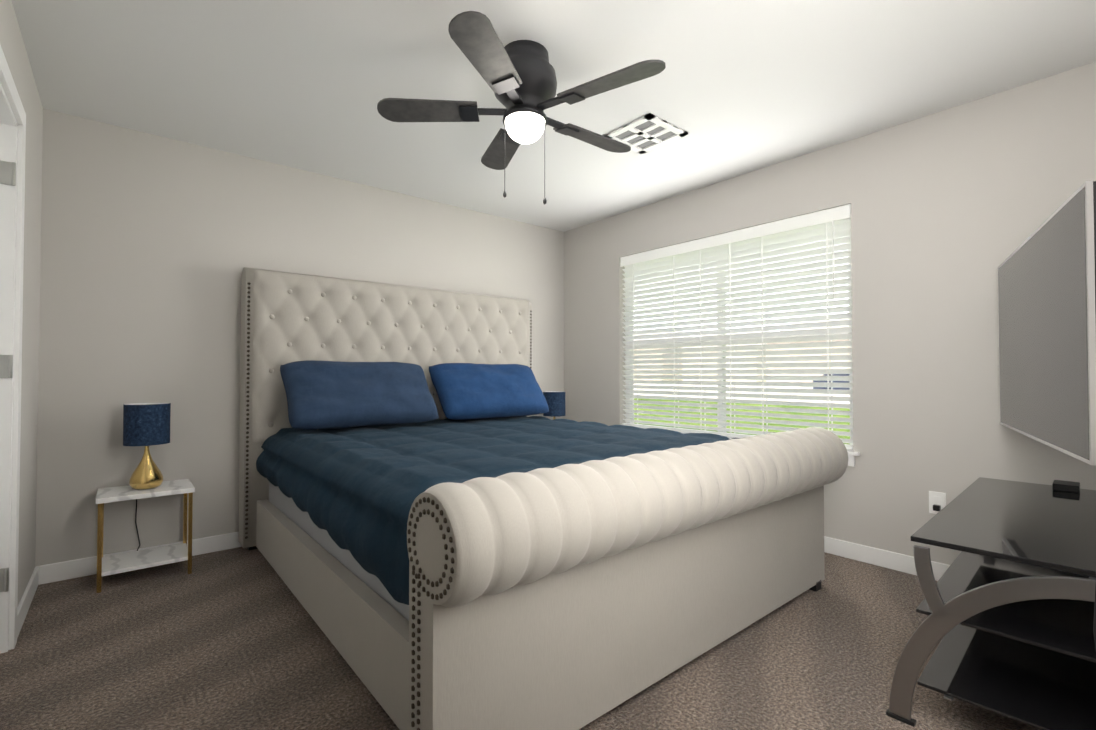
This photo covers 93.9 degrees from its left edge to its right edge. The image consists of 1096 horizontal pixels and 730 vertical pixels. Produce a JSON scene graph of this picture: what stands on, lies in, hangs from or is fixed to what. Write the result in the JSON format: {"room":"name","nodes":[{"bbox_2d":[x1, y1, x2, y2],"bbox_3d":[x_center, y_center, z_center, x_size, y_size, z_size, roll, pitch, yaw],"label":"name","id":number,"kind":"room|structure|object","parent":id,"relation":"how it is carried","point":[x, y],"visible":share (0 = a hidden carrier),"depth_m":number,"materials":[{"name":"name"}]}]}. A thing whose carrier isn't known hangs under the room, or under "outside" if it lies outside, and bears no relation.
{"room":"bedroom","nodes":[
{"label":"bedroom","id":0,"kind":"room"},
{"bbox_2d":[0,0,42,604],"bbox_3d":[-1.435,-0.129,1.110,0.140,2.440,3.815,1,-1,-40],"label":"wall","id":1,"kind":"structure","parent":0,"point":[14,50],"depth_m":2.32,"materials":[{"name":"paint"}]},
{"bbox_2d":[0,45,25,653],"bbox_3d":[-1.875,0.037,1.642,0.161,2.125,0.960,1,-1,-40],"label":"door frame","id":2,"kind":"structure","parent":1,"relation":"attached to","point":[12,151],"depth_m":1.99,"materials":[{"name":"white wood"}]},
{"bbox_2d":[17,565,44,637],"bbox_3d":[-2.356,1.064,2.314,0.014,0.095,0.685,1,-1,-40],"label":"baseboard","id":3,"kind":"structure","parent":1,"relation":"attached to","point":[37,578],"depth_m":2.34,"materials":[{"name":"white"}]},
{"bbox_2d":[35,108,563,566],"bbox_3d":[-1.270,-0.083,3.823,3.870,2.440,0.140,1,-1,-40],"label":"wall","id":4,"kind":"structure","parent":0,"point":[152,245],"depth_m":2.99,"materials":[{"name":"paint"}]},
{"bbox_2d":[45,532,241,583],"bbox_3d":[-1.227,1.088,3.736,3.570,0.095,0.018,1,-1,-40],"label":"baseboard","id":5,"kind":"structure","parent":4,"relation":"attached to","point":[59,571],"depth_m":2.74,"materials":[{"name":"white"}]},
{"bbox_2d":[0,547,1039,729],"bbox_3d":[-0.003,1.161,2.283,3.870,0.100,4.095,1,-1,-40],"label":"floor","id":6,"kind":"structure","parent":0,"point":[233,639],"depth_m":1.88,"materials":[{"name":"carpet"}]},
{"bbox_2d":[96,479,194,592],"bbox_3d":[-2.151,0.889,2.739,0.400,0.460,0.310,1,-1,-40],"label":"nightstand","id":7,"kind":"object","parent":6,"relation":"on","point":[132,561],"visible":1,"depth_m":2.71,"materials":[{"name":"white stone"}]},
{"bbox_2d":[123,403,170,550],"bbox_3d":[-2.181,0.662,2.762,0.221,0.908,0.267,1,-1,-40],"label":"lamp","id":8,"kind":"object","parent":7,"relation":"on","point":[146,425],"visible":0.94,"depth_m":2.69,"materials":[{"name":"blue fabric"}]},
{"bbox_2d":[238,267,847,729],"bbox_3d":[-0.213,0.260,2.832,2.180,1.720,2.677,1,-1,-40],"label":"bed","id":9,"kind":"object","parent":6,"relation":"on","point":[506,573],"visible":0.85,"depth_m":1.82,"materials":[{"name":"fabric"}]},
{"bbox_2d":[280,360,438,429],"bbox_3d":[-1.154,0.177,3.214,0.911,0.408,0.354,1,-1,-40],"label":"pillow","id":10,"kind":"object","parent":9,"relation":"on","point":[330,395],"visible":1,"depth_m":3.08,"materials":[{"name":"blue fabric"}]},
{"bbox_2d":[429,363,548,419],"bbox_3d":[-0.421,0.188,3.827,0.911,0.406,0.364,1,-1,-40],"label":"pillow","id":11,"kind":"object","parent":9,"relation":"on","point":[466,391],"visible":1,"depth_m":3.69,"materials":[{"name":"blue fabric"}]},
{"bbox_2d":[886,477,1095,729],"bbox_3d":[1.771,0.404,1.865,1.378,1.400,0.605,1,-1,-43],"label":"tv stand","id":12,"kind":"object","parent":6,"relation":"on","point":[1007,604],"visible":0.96,"depth_m":1.56,"materials":[{"name":"black glass"}]},
{"bbox_2d":[1052,480,1079,492],"bbox_3d":[2.242,0.524,2.215,0.120,0.029,0.080,1,-1,-43],"label":"cable box","id":13,"kind":"object","parent":12,"relation":"on","point":[1065,486],"visible":1,"depth_m":2.18,"materials":[{"name":"black plastic"}]},
{"bbox_2d":[11,0,1095,231],"bbox_3d":[-0.003,-1.379,2.326,3.870,0.100,4.095,1,-1,-40],"label":"ceiling","id":14,"kind":"structure","parent":0,"point":[735,88],"depth_m":2.35,"materials":[{"name":"white paint"}]},
{"bbox_2d":[377,11,665,204],"bbox_3d":[-0.058,-1.005,2.217,1.154,0.650,1.194,1,-1,-40],"label":"ceiling fan","id":15,"kind":"object","parent":14,"relation":"hanging from","point":[519,77],"visible":1,"depth_m":2.11,"materials":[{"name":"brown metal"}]},
{"bbox_2d":[604,113,687,153],"bbox_3d":[0.557,-1.312,2.926,0.340,0.012,0.340,1,-1,-40],"label":"ceiling vent","id":16,"kind":"object","parent":14,"relation":"in","point":[646,133],"visible":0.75,"depth_m":2.91,"materials":[{"name":"white metal"}]},
{"bbox_2d":[564,62,1095,564],"bbox_3d":[1.429,-0.088,3.499,0.140,2.440,3.815,1,-1,-40],"label":"wall","id":17,"kind":"structure","parent":0,"point":[954,208],"depth_m":2.75,"materials":[{"name":"paint"}]},
{"bbox_2d":[625,235,859,466],"bbox_3d":[1.229,-0.167,3.708,0.159,1.535,1.880,1,-1,-40],"label":"window","id":18,"kind":"structure","parent":17,"relation":"in","point":[852,454],"depth_m":3.71,"materials":[{"name":"white plastic"}]},
{"bbox_2d":[620,204,852,448],"bbox_3d":[1.219,-0.213,3.701,0.076,1.437,1.798,1,-1,-40],"label":"window blinds","id":19,"kind":"object","parent":18,"relation":"attached to","point":[819,229],"visible":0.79,"depth_m":3.53,"materials":[{"name":"white plastic"}]},
{"bbox_2d":[824,536,949,580],"bbox_3d":[1.368,1.083,3.428,0.018,0.095,3.815,1,-1,-40],"label":"baseboard","id":20,"kind":"structure","parent":17,"relation":"attached to","point":[867,554],"depth_m":2.86,"materials":[{"name":"white"}]},
{"bbox_2d":[929,491,945,513],"bbox_3d":[2.013,0.717,2.652,0.030,0.116,0.072,1,-1,-40],"label":"electrical outlet","id":21,"kind":"object","parent":17,"relation":"attached to","point":[937,502],"visible":0.79,"depth_m":2.65,"materials":[{"name":"white plastic"}]},
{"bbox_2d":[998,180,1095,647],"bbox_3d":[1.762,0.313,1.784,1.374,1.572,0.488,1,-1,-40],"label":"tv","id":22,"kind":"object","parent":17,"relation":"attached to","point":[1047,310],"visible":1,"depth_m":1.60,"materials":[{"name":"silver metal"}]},
{"label":"outside","id":23,"kind":"structure","parent":0,"visible":0},
{"bbox_2d":[634,319,849,443],"bbox_3d":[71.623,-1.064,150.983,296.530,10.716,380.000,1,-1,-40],"label":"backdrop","id":24,"kind":"structure","parent":23,"point":[800,420],"depth_m":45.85,"materials":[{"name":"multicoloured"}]},
{"bbox_3d":[0.072,0.920,4.593,0.400,0.460,0.310,1,-1,-40],"label":"nightstand","id":25,"kind":"object","parent":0,"visible":0},
{"bbox_2d":[543,391,564,419],"bbox_3d":[0.027,0.693,4.603,0.221,0.908,0.267,1,-1,-40],"label":"lamp","id":26,"kind":"object","parent":25,"relation":"on","point":[555,400],"visible":0.58,"depth_m":4.50,"materials":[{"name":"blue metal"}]}
]}

